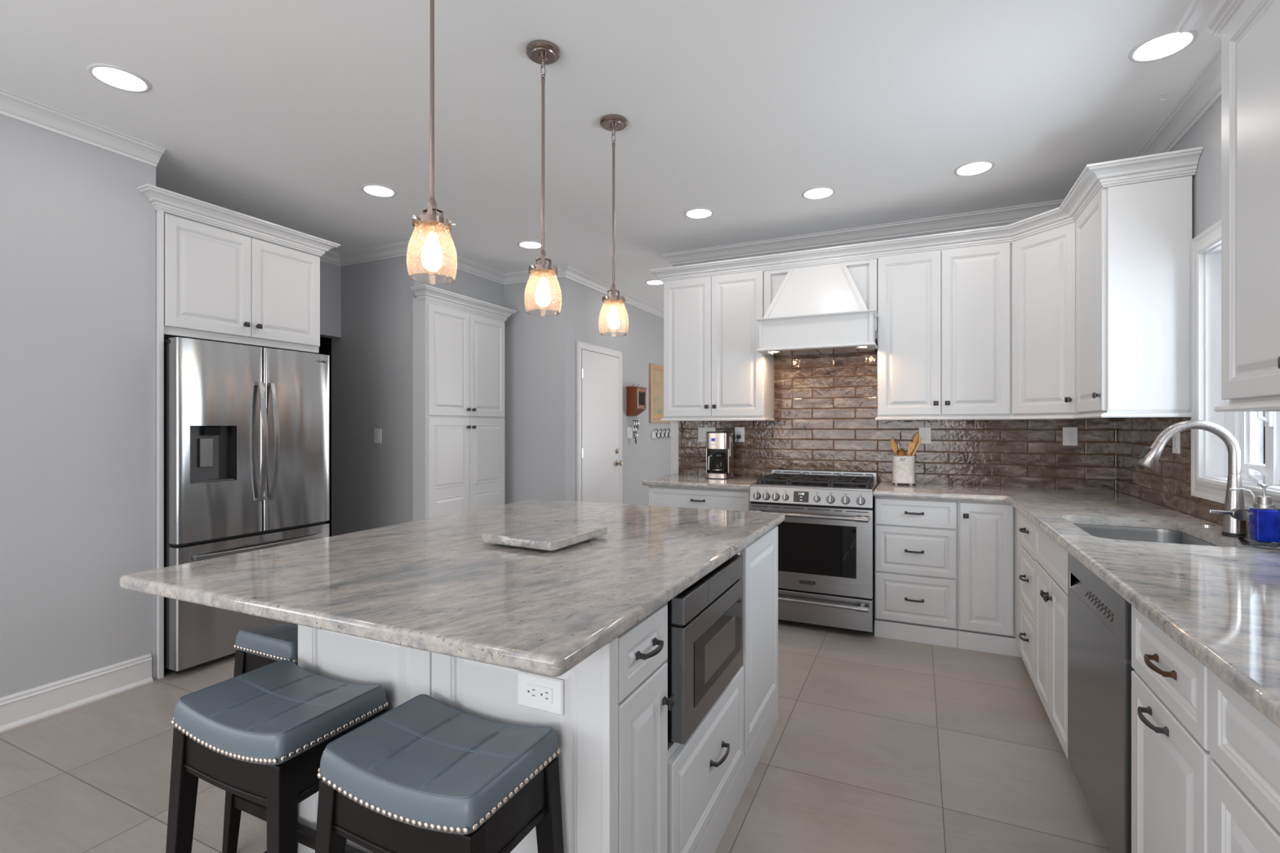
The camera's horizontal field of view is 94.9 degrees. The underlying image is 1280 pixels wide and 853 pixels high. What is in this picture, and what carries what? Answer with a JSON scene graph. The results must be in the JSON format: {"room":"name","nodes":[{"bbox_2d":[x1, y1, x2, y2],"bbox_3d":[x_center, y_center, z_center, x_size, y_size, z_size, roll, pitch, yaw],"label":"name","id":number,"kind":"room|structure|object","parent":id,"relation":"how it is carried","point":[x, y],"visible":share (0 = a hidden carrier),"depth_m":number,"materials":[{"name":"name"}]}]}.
{"room":"kitchen","nodes":[
{"label":"kitchen","id":0,"kind":"room"},
{"bbox_2d":[0,114,155,697],"bbox_3d":[-3.653,-0.058,0.777,0.120,2.735,5.085,0,0,25],"label":"wall","id":1,"kind":"structure","parent":0,"point":[77,233],"depth_m":2.75,"materials":[{"name":"grey paint"}]},
{"bbox_2d":[0,653,153,733],"bbox_3d":[-3.528,1.240,0.870,0.027,0.140,4.760,0,0,25],"label":"baseboard","id":2,"kind":"structure","parent":1,"relation":"attached to","point":[25,707],"depth_m":2.74,"materials":[{"name":"white wood"}]},
{"bbox_2d":[0,88,164,166],"bbox_3d":[-3.496,-1.387,0.869,0.086,0.081,4.785,0,0,25],"label":"trim","id":3,"kind":"structure","parent":1,"relation":"attached to","point":[13,105],"depth_m":2.73,"materials":[{"name":"white wood"}]},
{"bbox_2d":[317,337,331,536],"bbox_3d":[-3.744,-0.058,4.611,1.690,2.735,2.340,0,0,25],"label":"wall","id":4,"kind":"structure","parent":0,"point":[325,348],"depth_m":5.33,"materials":[{"name":"grey paint"}]},
{"bbox_2d":[320,261,341,337],"bbox_3d":[-2.649,-0.058,3.997,0.815,2.735,1.835,0,0,25],"label":"wall","id":5,"kind":"structure","parent":0,"point":[330,273],"depth_m":4.86,"materials":[{"name":"grey paint"}]},
{"bbox_2d":[331,254,572,536],"bbox_3d":[-1.598,-0.058,5.152,1.962,2.735,0.831,0,0,-28],"label":"wall","id":6,"kind":"structure","parent":0,"point":[372,357],"depth_m":4.93,"materials":[{"name":"grey paint"}]},
{"bbox_2d":[373,428,381,443],"bbox_3d":[-2.126,0.077,4.760,0.078,0.118,0.009,0,0,25],"label":"light switch","id":7,"kind":"object","parent":6,"relation":"attached to","point":[377,432],"visible":1,"depth_m":4.75,"materials":[{"name":"white plastic"}]},
{"bbox_2d":[319,240,663,318],"bbox_3d":[-0.948,-1.387,5.728,1.212,0.081,6.549,0,0,43],"label":"trim","id":8,"kind":"structure","parent":6,"relation":"attached to","point":[397,249],"depth_m":5.16,"materials":[{"name":"white wood"}]},
{"bbox_2d":[0,618,1110,852],"bbox_3d":[-1.190,1.340,3.216,7.500,0.060,11.600,0,0,25],"label":"floor","id":9,"kind":"structure","parent":0,"point":[876,744],"depth_m":2.27,"materials":[{"name":"beige tile"}]},
{"bbox_2d":[137,183,340,679],"bbox_3d":[-2.639,0.049,3.617,0.916,2.522,1.082,0,0,25],"label":"tall cabinet","id":10,"kind":"object","parent":9,"relation":"on","point":[223,274],"visible":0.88,"depth_m":3.30,"materials":[{"name":"white wood"}]},
{"bbox_2d":[164,343,170,669],"bbox_3d":[-2.597,0.417,3.615,0.715,1.705,0.866,0,0,25],"label":"panel","id":11,"kind":"object","parent":10,"relation":"attached to","point":[166,346],"depth_m":3.08,"materials":[{"name":"grey"}]},
{"bbox_2d":[164,337,329,673],"bbox_3d":[-2.530,0.424,3.583,0.865,1.772,0.878,0,0,25],"label":"refrigerator","id":12,"kind":"object","parent":9,"relation":"on","point":[246,428],"visible":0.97,"depth_m":3.29,"materials":[{"name":"grey metal"}]},
{"bbox_2d":[222,622,297,852],"bbox_3d":[-1.038,0.966,1.911,0.302,0.688,0.436,0,0,25],"label":"bar stool","id":13,"kind":"object","parent":9,"relation":"on","point":[260,646],"visible":0.25,"depth_m":1.77,"materials":[{"name":"black wood"}]},
{"bbox_2d":[235,622,297,663],"bbox_3d":[-1.038,0.665,1.911,0.274,0.084,0.384,0,0,25],"label":"seat cushion","id":14,"kind":"object","parent":13,"relation":"on","point":[270,644],"depth_m":1.76,"materials":[{"name":"blue leather"}]},
{"bbox_2d":[165,659,388,852],"bbox_3d":[-0.840,0.966,1.383,0.436,0.688,0.302,0,0,25],"label":"bar stool","id":15,"kind":"object","parent":9,"relation":"on","point":[261,735],"visible":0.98,"depth_m":1.30,"materials":[{"name":"grey leather"}]},
{"bbox_2d":[173,660,386,765],"bbox_3d":[-0.840,0.665,1.383,0.384,0.084,0.274,0,0,25],"label":"seat cushion","id":16,"kind":"object","parent":15,"relation":"on","point":[281,713],"depth_m":1.32,"materials":[{"name":"blue leather"}]},
{"bbox_2d":[315,693,564,852],"bbox_3d":[-0.396,0.966,1.180,0.436,0.688,0.302,0,0,25],"label":"bar stool","id":17,"kind":"object","parent":9,"relation":"on","point":[425,775],"visible":1,"depth_m":1.11,"materials":[{"name":"blue leather"}]},
{"bbox_2d":[410,284,516,521],"bbox_3d":[-1.471,0.121,4.970,0.213,2.378,1.115,0,0,25],"label":"pantry cabinet","id":18,"kind":"object","parent":9,"relation":"on","point":[459,340],"visible":0.89,"depth_m":4.81,"materials":[{"name":"white wood"}]},
{"bbox_2d":[617,604,675,852],"bbox_3d":[-0.407,0.873,1.555,1.006,0.874,0.294,0,0,25],"label":"base cabinet","id":19,"kind":"object","parent":9,"relation":"on","point":[643,702],"visible":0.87,"depth_m":1.33,"materials":[{"name":"white wood"}]},
{"bbox_2d":[297,624,617,852],"bbox_3d":[-0.493,0.874,1.411,0.974,0.873,0.040,0,0,25],"label":"island base","id":20,"kind":"structure","parent":19,"relation":"attached to","point":[586,732],"depth_m":1.29,"materials":[{"name":"white wood"}]},
{"bbox_2d":[517,670,563,715],"bbox_3d":[-0.215,0.572,1.260,0.116,0.074,0.008,0,0,25],"label":"wall outlet","id":21,"kind":"object","parent":20,"relation":"attached to","point":[536,691],"visible":1,"depth_m":1.26,"materials":[{"name":"white plastic"}]},
{"bbox_2d":[525,683,552,704],"bbox_3d":[-0.216,0.572,1.258,0.067,0.033,0.003,0,0,25],"label":"receptacle","id":22,"kind":"object","parent":21,"relation":"attached to","point":[535,693],"depth_m":1.26,"materials":[{"name":"white plastic"}]},
{"bbox_2d":[648,485,751,511],"bbox_3d":[0.525,0.873,4.426,0.770,0.874,0.627,0,0,25],"label":"base cabinet","id":23,"kind":"object","parent":9,"relation":"on","point":[664,496],"visible":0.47,"depth_m":4.16,"materials":[{"name":"white wood"}]},
{"bbox_2d":[641,474,759,490],"bbox_3d":[0.511,0.415,4.427,0.818,0.038,0.633,0,0,25],"label":"countertop","id":24,"kind":"structure","parent":23,"relation":"on","point":[743,483],"depth_m":4.25,"materials":[{"name":"stone"}]},
{"bbox_2d":[706,431,741,479],"bbox_3d":[0.644,0.217,4.549,0.207,0.356,0.287,0,0,25],"label":"coffee maker","id":25,"kind":"object","parent":24,"relation":"on","point":[719,445],"visible":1,"depth_m":4.46,"materials":[{"name":"black plastic"}]},
{"bbox_2d":[664,552,745,852],"bbox_3d":[-0.195,0.873,2.004,1.006,0.874,0.698,0,0,25],"label":"base cabinet","id":26,"kind":"object","parent":9,"relation":"on","point":[706,774],"depth_m":1.69,"materials":[{"name":"white wood"}]},
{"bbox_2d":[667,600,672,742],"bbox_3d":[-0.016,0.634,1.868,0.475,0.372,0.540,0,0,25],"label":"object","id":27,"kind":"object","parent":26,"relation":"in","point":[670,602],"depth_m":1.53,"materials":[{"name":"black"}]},
{"bbox_2d":[739,526,778,788],"bbox_3d":[0.060,0.873,2.582,0.974,0.874,0.560,0,0,25],"label":"base cabinet","id":28,"kind":"object","parent":9,"relation":"on","point":[760,558],"visible":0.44,"depth_m":2.31,"materials":[{"name":"white wood"}]},
{"bbox_2d":[120,498,785,676],"bbox_3d":[-0.363,0.413,2.120,1.382,0.035,1.886,0,0,25],"label":"countertop","id":29,"kind":"structure","parent":28,"relation":"on","point":[433,584],"depth_m":1.52,"materials":[{"name":"stone"}]},
{"bbox_2d":[481,520,607,551],"bbox_3d":[-0.328,0.377,2.031,0.316,0.037,0.336,0,0,25],"label":"board","id":30,"kind":"object","parent":29,"relation":"on","point":[537,535],"visible":1,"depth_m":1.96,"materials":[{"name":"stone"}]},
{"bbox_2d":[749,469,878,633],"bbox_3d":[1.199,0.817,4.023,0.768,0.986,0.701,0,0,25],"label":"gas range","id":31,"kind":"object","parent":9,"relation":"on","point":[826,534],"visible":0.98,"depth_m":3.74,"materials":[{"name":"grey metal"}]},
{"bbox_2d":[751,479,878,492],"bbox_3d":[1.220,0.398,4.069,0.768,0.025,0.600,0,0,25],"label":"cooktop","id":32,"kind":"object","parent":31,"relation":"in","point":[766,486],"depth_m":3.84,"materials":[{"name":"silver"}]},
{"bbox_2d":[874,496,957,648],"bbox_3d":[1.791,0.873,3.826,0.457,0.874,0.631,0,0,25],"label":"base cabinet","id":33,"kind":"object","parent":9,"relation":"on","point":[916,540],"visible":1,"depth_m":3.57,"materials":[{"name":"white wood"}]},
{"bbox_2d":[957,500,1021,657],"bbox_3d":[2.147,0.873,3.660,0.324,0.874,0.627,0,0,25],"label":"base cabinet","id":34,"kind":"object","parent":9,"relation":"on","point":[986,531],"visible":0.74,"depth_m":3.41,"materials":[{"name":"white wood"}]},
{"bbox_2d":[1015,508,1036,686],"bbox_3d":[2.257,0.873,2.937,0.637,0.874,0.632,0,0,25],"label":"base cabinet","id":35,"kind":"object","parent":9,"relation":"on","point":[1025,559],"visible":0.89,"depth_m":3.01,"materials":[{"name":"white wood"}]},
{"bbox_2d":[1035,524,1069,762],"bbox_3d":[1.973,0.873,2.331,0.633,0.874,0.702,0,0,25],"label":"base cabinet","id":36,"kind":"object","parent":9,"relation":"on","point":[1051,562],"visible":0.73,"depth_m":2.42,"materials":[{"name":"white wood"}]},
{"bbox_2d":[1067,551,1134,852],"bbox_3d":[1.683,0.874,1.710,0.598,0.872,0.650,0,0,25],"label":"dishwasher","id":37,"kind":"object","parent":9,"relation":"on","point":[1100,668],"visible":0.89,"depth_m":1.75,"materials":[{"name":"silver metal"}]},
{"bbox_2d":[1131,605,1214,852],"bbox_3d":[1.437,0.873,1.203,0.638,0.874,0.447,0,0,25],"label":"base cabinet","id":38,"kind":"object","parent":9,"relation":"on","point":[1171,757],"visible":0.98,"depth_m":1.30,"materials":[{"name":"white wood"}]},
{"bbox_2d":[1209,671,1279,852],"bbox_3d":[1.159,0.873,0.612,0.637,0.874,0.856,0,0,25],"label":"base cabinet","id":39,"kind":"object","parent":9,"relation":"on","point":[1245,744],"visible":0.75,"depth_m":1.01,"materials":[{"name":"white wood"}]},
{"bbox_3d":[0.785,0.873,-0.184,0.633,0.874,0.898,0,0,25],"label":"base cabinet","id":40,"kind":"object","parent":9,"relation":"on","visible":0},
{"bbox_2d":[873,481,1279,728],"bbox_3d":[1.294,0.415,1.732,1.356,0.038,4.838,0,0,25],"label":"countertop","id":41,"kind":"structure","parent":40,"relation":"on","point":[1220,603],"depth_m":1.62,"materials":[{"name":"stone"}]},
{"bbox_2d":[891,455,915,485],"bbox_3d":[1.793,0.297,3.997,0.150,0.197,0.113,0,0,25],"label":"utensil crock","id":42,"kind":"object","parent":41,"relation":"on","point":[903,467],"visible":0.96,"depth_m":3.95,"materials":[{"name":"white ceramic"}]},
{"bbox_2d":[890,438,897,456],"bbox_3d":[1.760,0.217,4.020,0.087,0.268,0.020,0,0,25],"label":"wooden spoon","id":43,"kind":"object","parent":42,"relation":"in","point":[894,446],"visible":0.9,"depth_m":4.03,"materials":[{"name":"brown wood"}]},
{"bbox_2d":[897,449,904,456],"bbox_3d":[1.772,0.255,3.985,0.038,0.190,0.020,0,0,25],"label":"wooden spoon","id":44,"kind":"object","parent":42,"relation":"in","point":[900,453],"visible":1,"depth_m":3.99,"materials":[{"name":"brown wood"}]},
{"bbox_2d":[906,442,915,456],"bbox_3d":[1.808,0.228,3.970,0.100,0.247,0.012,0,0,31],"label":"wooden spatula","id":45,"kind":"object","parent":42,"relation":"in","point":[911,446],"visible":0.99,"depth_m":3.96,"materials":[{"name":"brown wood"}]},
{"bbox_2d":[909,433,919,456],"bbox_3d":[1.836,0.197,3.991,0.112,0.308,0.020,0,0,27],"label":"wooden spoon","id":46,"kind":"object","parent":42,"relation":"in","point":[916,438],"visible":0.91,"depth_m":3.98,"materials":[{"name":"brown wood"}]},
{"bbox_2d":[911,437,922,456],"bbox_3d":[1.836,0.212,3.970,0.134,0.279,0.012,0,0,30],"label":"wooden stick","id":47,"kind":"object","parent":42,"relation":"in","point":[921,438],"visible":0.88,"depth_m":3.95,"materials":[{"name":"brown wood"}]},
{"bbox_2d":[1074,524,1216,546],"bbox_3d":[1.936,0.538,2.276,0.437,0.207,0.654,0,0,25],"label":"sink","id":48,"kind":"object","parent":41,"relation":"in","point":[1122,533],"visible":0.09,"depth_m":2.52,"materials":[{"name":"metal"}]},
{"bbox_2d":[1137,420,1248,537],"bbox_3d":[2.033,0.186,2.165,0.310,0.419,0.086,0,0,25],"label":"faucet","id":49,"kind":"object","parent":41,"relation":"on","point":[1235,515],"visible":0.99,"depth_m":2.12,"materials":[{"name":"silver metal"}]},
{"bbox_2d":[1200,523,1214,526],"bbox_3d":[2.262,0.392,2.343,0.044,0.007,0.044,0,0,25],"label":"button","id":50,"kind":"object","parent":41,"relation":"on","point":[1201,524],"visible":1,"depth_m":2.33,"materials":[{"name":"silver metal"}]},
{"bbox_2d":[1236,536,1279,548],"bbox_3d":[2.077,0.387,1.955,0.128,0.018,0.128,0,0,25],"label":"glass dish","id":51,"kind":"object","parent":41,"relation":"on","point":[1242,540],"visible":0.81,"depth_m":1.94,"materials":[{"name":"clear glass"}]},
{"bbox_2d":[1229,483,1279,545],"bbox_3d":[2.059,0.290,1.966,0.110,0.200,0.072,0,0,25],"label":"soap dispenser","id":52,"kind":"object","parent":51,"relation":"on","point":[1264,522],"visible":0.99,"depth_m":1.94,"materials":[{"name":"blue glass"}]},
{"bbox_2d":[1249,506,1279,545],"bbox_3d":[2.077,0.330,1.955,0.068,0.120,0.068,0,0,25],"label":"bottle","id":53,"kind":"object","parent":52,"relation":"attached to","point":[1264,522],"depth_m":1.93,"materials":[{"name":"blue glass"}]},
{"bbox_2d":[0,0,1221,308],"bbox_3d":[-1.190,-1.465,3.216,7.500,0.080,11.600,0,0,25],"label":"ceiling","id":54,"kind":"structure","parent":0,"point":[277,112],"depth_m":2.62,"materials":[{"name":"white paint"}]},
{"bbox_2d":[87,63,151,92],"bbox_3d":[-2.127,-1.422,2.404,0.196,0.006,0.196,0,0,25],"label":"recessed light","id":55,"kind":"object","parent":54,"relation":"in","point":[116,77],"visible":1,"depth_m":2.40,"materials":[{"name":"white"}]},
{"bbox_2d":[360,183,396,197],"bbox_3d":[-1.576,-1.422,3.548,0.196,0.006,0.196,0,0,25],"label":"recessed light","id":56,"kind":"object","parent":54,"relation":"in","point":[377,190],"visible":1,"depth_m":3.54,"materials":[{"name":"white"}]},
{"bbox_2d":[406,0,457,284],"bbox_3d":[-0.608,-0.927,1.718,0.140,0.995,0.140,0,0,-38],"label":"pendant light","id":57,"kind":"object","parent":54,"relation":"hanging from","point":[428,224],"visible":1,"depth_m":1.71,"materials":[{"name":"clear glass"}]},
{"bbox_2d":[425,208,438,235],"bbox_3d":[-0.608,-0.598,1.718,0.036,0.075,0.036,0,0,25],"label":"socket","id":58,"kind":"object","parent":57,"relation":"attached to","point":[429,211],"depth_m":1.70,"materials":[{"name":"silver metal"}]},
{"bbox_2d":[517,240,541,248],"bbox_3d":[-0.857,-1.422,4.602,0.196,0.006,0.196,0,0,25],"label":"recessed light","id":59,"kind":"object","parent":54,"relation":"in","point":[526,244],"visible":0.93,"depth_m":4.59,"materials":[{"name":"white"}]},
{"bbox_2d":[524,40,561,315],"bbox_3d":[-0.367,-0.927,2.227,0.140,0.995,0.140,0,0,-38],"label":"pendant light","id":60,"kind":"object","parent":54,"relation":"hanging from","point":[544,52],"visible":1,"depth_m":2.22,"materials":[{"name":"clear glass"}]},
{"bbox_2d":[537,258,547,279],"bbox_3d":[-0.367,-0.598,2.227,0.036,0.075,0.036,0,0,25],"label":"socket","id":61,"kind":"object","parent":60,"relation":"attached to","point":[540,272],"depth_m":2.21,"materials":[{"name":"silver metal"}]},
{"bbox_2d":[598,114,628,336],"bbox_3d":[-0.123,-0.927,2.743,0.140,0.995,0.140,0,0,-38],"label":"pendant light","id":62,"kind":"object","parent":54,"relation":"hanging from","point":[611,122],"visible":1,"depth_m":2.74,"materials":[{"name":"clear glass"}]},
{"bbox_2d":[609,290,617,306],"bbox_3d":[-0.123,-0.598,2.743,0.036,0.075,0.036,0,0,25],"label":"socket","id":63,"kind":"object","parent":62,"relation":"attached to","point":[614,303],"depth_m":2.73,"materials":[{"name":"silver metal"}]},
{"bbox_2d":[645,280,663,284],"bbox_3d":[0.152,-1.422,5.801,0.196,0.006,0.196,0,0,25],"label":"recessed light","id":64,"kind":"object","parent":54,"relation":"in","point":[650,282],"visible":0.77,"depth_m":5.81,"materials":[{"name":"white"}]},
{"bbox_2d":[684,207,713,218],"bbox_3d":[0.393,-1.422,3.923,0.196,0.006,0.196,0,0,25],"label":"recessed light","id":65,"kind":"object","parent":54,"relation":"in","point":[700,212],"visible":1,"depth_m":3.92,"materials":[{"name":"white"}]},
{"bbox_2d":[801,186,835,199],"bbox_3d":[1.088,-1.422,3.584,0.196,0.006,0.196,0,0,25],"label":"recessed light","id":66,"kind":"object","parent":54,"relation":"in","point":[822,192],"visible":1,"depth_m":3.58,"materials":[{"name":"white"}]},
{"bbox_2d":[954,160,995,176],"bbox_3d":[1.842,-1.422,3.239,0.196,0.006,0.196,0,0,25],"label":"recessed light","id":67,"kind":"object","parent":54,"relation":"in","point":[975,167],"visible":1,"depth_m":3.23,"materials":[{"name":"white"}]},
{"bbox_2d":[1128,29,1198,62],"bbox_3d":[1.954,-1.422,2.198,0.196,0.006,0.196,0,0,25],"label":"recessed light","id":68,"kind":"object","parent":54,"relation":"in","point":[1167,43],"visible":0.87,"depth_m":2.20,"materials":[{"name":"white"}]},
{"bbox_2d":[1160,92,1168,100],"bbox_3d":[2.238,-1.407,2.512,0.027,0.037,0.029,0,0,0],"label":"ceiling hook","id":69,"kind":"object","parent":54,"relation":"attached to","point":[1162,95],"visible":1,"depth_m":2.51,"materials":[{"name":"white"}]},
{"bbox_2d":[572,280,671,505],"bbox_3d":[0.088,-0.058,7.047,0.120,2.735,3.580,0,0,25],"label":"wall","id":70,"kind":"structure","parent":0,"point":[642,344],"depth_m":6.52,"materials":[{"name":"grey paint"}]},
{"bbox_2d":[576,341,622,504],"bbox_3d":[-0.361,0.257,5.862,0.080,2.106,0.905,0,0,25],"label":"door","id":71,"kind":"structure","parent":70,"relation":"in","point":[599,463],"depth_m":5.80,"materials":[{"name":"white wood"}]},
{"bbox_2d":[626,427,631,438],"bbox_3d":[-0.114,0.070,6.468,0.009,0.120,0.120,0,0,25],"label":"light switch","id":72,"kind":"object","parent":70,"relation":"attached to","point":[628,429],"visible":1,"depth_m":6.46,"materials":[{"name":"white plastic"}]},
{"bbox_2d":[626,384,647,418],"bbox_3d":[-0.035,-0.275,6.497,0.126,0.385,0.274,0,0,25],"label":"box","id":73,"kind":"object","parent":70,"relation":"attached to","point":[636,395],"visible":1,"depth_m":6.40,"materials":[{"name":"red wood"}]},
{"bbox_2d":[632,419,635,438],"bbox_3d":[-0.068,0.016,6.444,0.041,0.224,0.016,0,0,-45],"label":"bunch","id":74,"kind":"object","parent":73,"relation":"hanging from","point":[634,426],"visible":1,"depth_m":6.44,"materials":[{"name":"silver metal"}]},
{"bbox_2d":[634,417,637,444],"bbox_3d":[-0.046,0.048,6.486,0.017,0.288,0.040,0,0,38],"label":"bunch","id":75,"kind":"object","parent":73,"relation":"hanging from","point":[635,420],"visible":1,"depth_m":6.49,"materials":[{"name":"silver metal"}]},
{"bbox_2d":[648,363,671,422],"bbox_3d":[0.275,-0.395,7.272,0.026,0.700,0.715,0,0,25],"label":"framed picture","id":76,"kind":"object","parent":70,"relation":"attached to","point":[655,371],"visible":0.59,"depth_m":7.10,"materials":[{"name":"beige wood"}]},
{"bbox_2d":[653,372,663,414],"bbox_3d":[0.271,-0.400,7.273,0.002,0.510,0.515,0,0,25],"label":"print","id":77,"kind":"object","parent":76,"relation":"attached to","point":[658,377],"depth_m":7.17},
{"bbox_2d":[651,428,671,438],"bbox_3d":[0.369,0.085,7.421,0.067,0.121,0.965,0,0,25],"label":"hook rail","id":78,"kind":"object","parent":70,"relation":"attached to","point":[660,434],"visible":0.56,"depth_m":7.22,"materials":[{"name":"white"}]},
{"bbox_2d":[672,221,1116,491],"bbox_3d":[1.722,-0.058,4.285,3.145,2.735,0.120,0,0,25],"label":"wall","id":79,"kind":"structure","parent":0,"point":[1010,223],"depth_m":4.29,"materials":[{"name":"grey paint"}]},
{"bbox_2d":[671,421,678,475],"bbox_3d":[0.316,0.360,4.942,0.070,1.900,0.132,0,0,25],"label":"trim","id":80,"kind":"structure","parent":79,"relation":"attached to","point":[674,424],"depth_m":4.88,"materials":[{"name":"white"}]},
{"bbox_2d":[697,427,715,442],"bbox_3d":[0.540,0.067,4.761,0.148,0.118,0.009,0,0,25],"label":"light switch","id":81,"kind":"object","parent":79,"relation":"attached to","point":[702,432],"visible":0.61,"depth_m":4.77,"materials":[{"name":"white plastic"}]},
{"bbox_2d":[660,271,774,421],"bbox_3d":[0.600,-0.596,4.548,0.818,1.108,0.362,0,0,25],"label":"upper cabinet","id":82,"kind":"object","parent":79,"relation":"attached to","point":[713,367],"depth_m":4.40,"materials":[{"name":"white wood"}]},
{"bbox_2d":[734,426,744,442],"bbox_3d":[0.787,0.064,4.645,0.078,0.118,0.008,0,0,25],"label":"wall outlet","id":83,"kind":"object","parent":79,"relation":"attached to","point":[738,430],"visible":1,"depth_m":4.64,"materials":[{"name":"white plastic"}]},
{"bbox_2d":[737,430,741,439],"bbox_3d":[0.786,0.064,4.642,0.033,0.067,0.003,0,0,25],"label":"receptacle","id":84,"kind":"object","parent":83,"relation":"attached to","point":[739,432],"depth_m":4.64,"materials":[{"name":"white plastic"}]},
{"bbox_2d":[755,258,878,357],"bbox_3d":[1.259,-0.833,4.119,0.769,0.634,0.554,0,0,25],"label":"range hood","id":85,"kind":"object","parent":79,"relation":"attached to","point":[830,308],"visible":0.94,"depth_m":3.96,"materials":[{"name":"white wood"}]},
{"bbox_2d":[678,344,1115,490],"bbox_3d":[1.634,-0.097,4.255,2.900,0.987,0.010,0,0,25],"label":"backsplash","id":86,"kind":"structure","parent":79,"relation":"attached to","point":[825,406],"depth_m":4.23,"materials":[{"name":"brown brick"}]},
{"bbox_2d":[918,426,931,444],"bbox_3d":[1.979,0.063,4.082,0.078,0.116,0.008,0,0,25],"label":"wall outlet","id":87,"kind":"object","parent":79,"relation":"attached to","point":[925,433],"visible":0.96,"depth_m":4.08,"materials":[{"name":"white plastic"}]},
{"bbox_2d":[922,431,927,440],"bbox_3d":[1.978,0.063,4.080,0.033,0.067,0.003,0,0,25],"label":"receptacle","id":88,"kind":"object","parent":87,"relation":"attached to","point":[924,433],"depth_m":4.08,"materials":[{"name":"white plastic"}]},
{"bbox_2d":[877,243,1009,417],"bbox_3d":[1.985,-0.608,3.888,0.756,1.085,0.351,0,0,25],"label":"upper cabinet","id":89,"kind":"object","parent":79,"relation":"attached to","point":[944,317],"visible":0.98,"depth_m":3.75,"materials":[{"name":"white wood"}]},
{"bbox_2d":[1009,222,1079,416],"bbox_3d":[2.545,-0.608,3.489,0.596,1.085,0.595,0,0,25],"label":"upper cabinet","id":90,"kind":"object","parent":79,"relation":"attached to","point":[1042,266],"visible":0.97,"depth_m":3.42,"materials":[{"name":"white wood"}]},
{"bbox_2d":[875,412,1191,420],"bbox_3d":[2.103,-0.053,3.419,0.510,0.023,1.766,0,0,-27],"label":"rail","id":91,"kind":"object","parent":90,"relation":"attached to","point":[1113,415],"visible":1,"depth_m":3.35,"materials":[{"name":"white wood"}]},
{"bbox_2d":[1062,426,1077,445],"bbox_3d":[2.729,0.063,3.727,0.078,0.118,0.008,0,0,25],"label":"wall outlet","id":92,"kind":"object","parent":79,"relation":"attached to","point":[1069,434],"visible":1,"depth_m":3.73,"materials":[{"name":"white plastic"}]},
{"bbox_2d":[1066,431,1073,441],"bbox_3d":[2.728,0.063,3.725,0.033,0.067,0.003,0,0,25],"label":"receptacle","id":93,"kind":"object","parent":92,"relation":"attached to","point":[1069,433],"depth_m":3.72,"materials":[{"name":"white plastic"}]},
{"bbox_2d":[1117,96,1248,534],"bbox_3d":[1.356,-0.058,0.062,0.160,2.735,8.070,0,0,25],"label":"wall","id":94,"kind":"structure","parent":0,"point":[1206,132],"depth_m":2.52,"materials":[{"name":"grey paint"}]},
{"bbox_2d":[659,48,1221,265],"bbox_3d":[-0.031,-1.387,0.883,3.051,0.081,7.770,0,0,25],"label":"trim","id":95,"kind":"structure","parent":94,"relation":"attached to","point":[1205,91],"depth_m":3.94,"materials":[{"name":"white wood"}]},
{"bbox_2d":[1075,175,1191,414],"bbox_3d":[2.416,-0.608,2.931,0.352,1.085,0.521,0,0,25],"label":"upper cabinet","id":96,"kind":"object","parent":94,"relation":"attached to","point":[1133,241],"visible":0.97,"depth_m":2.71,"materials":[{"name":"white wood"}]},
{"bbox_2d":[648,146,1203,283],"bbox_3d":[1.438,-1.167,3.834,3.219,0.090,0.798,0,0,42],"label":"crown molding","id":97,"kind":"structure","parent":96,"relation":"attached to","point":[1094,177],"depth_m":3.61,"materials":[{"name":"white wood"}]},
{"bbox_2d":[1172,432,1179,453],"bbox_3d":[2.537,0.070,2.783,0.009,0.116,0.072,0,0,25],"label":"light switch","id":98,"kind":"object","parent":94,"relation":"attached to","point":[1175,438],"visible":0.79,"depth_m":2.77,"materials":[{"name":"white plastic"}]},
{"bbox_2d":[1115,417,1248,533],"bbox_3d":[1.914,0.153,1.441,0.010,0.487,4.840,0,0,25],"label":"backsplash","id":99,"kind":"structure","parent":94,"relation":"attached to","point":[1168,485],"depth_m":2.99,"materials":[{"name":"brown tile"}]},
{"bbox_2d":[1191,219,1279,510],"bbox_3d":[2.282,-0.263,2.055,0.179,1.139,1.169,0,0,25],"label":"window","id":100,"kind":"structure","parent":94,"relation":"in","point":[1257,433],"depth_m":2.51,"materials":[{"name":"white wood"}]},
{"bbox_2d":[1213,0,1279,412],"bbox_3d":[1.609,-0.596,1.223,0.352,1.108,0.914,0,0,25],"label":"upper cabinet","id":101,"kind":"object","parent":94,"relation":"attached to","point":[1251,42],"depth_m":1.53,"materials":[{"name":"white wood"}]},
{"bbox_2d":[1173,0,1247,37],"bbox_3d":[1.591,-1.167,1.231,0.410,0.090,1.059,0,0,25],"label":"crown molding","id":102,"kind":"structure","parent":101,"relation":"attached to","point":[1204,15],"depth_m":1.67,"materials":[{"name":"white wood"}]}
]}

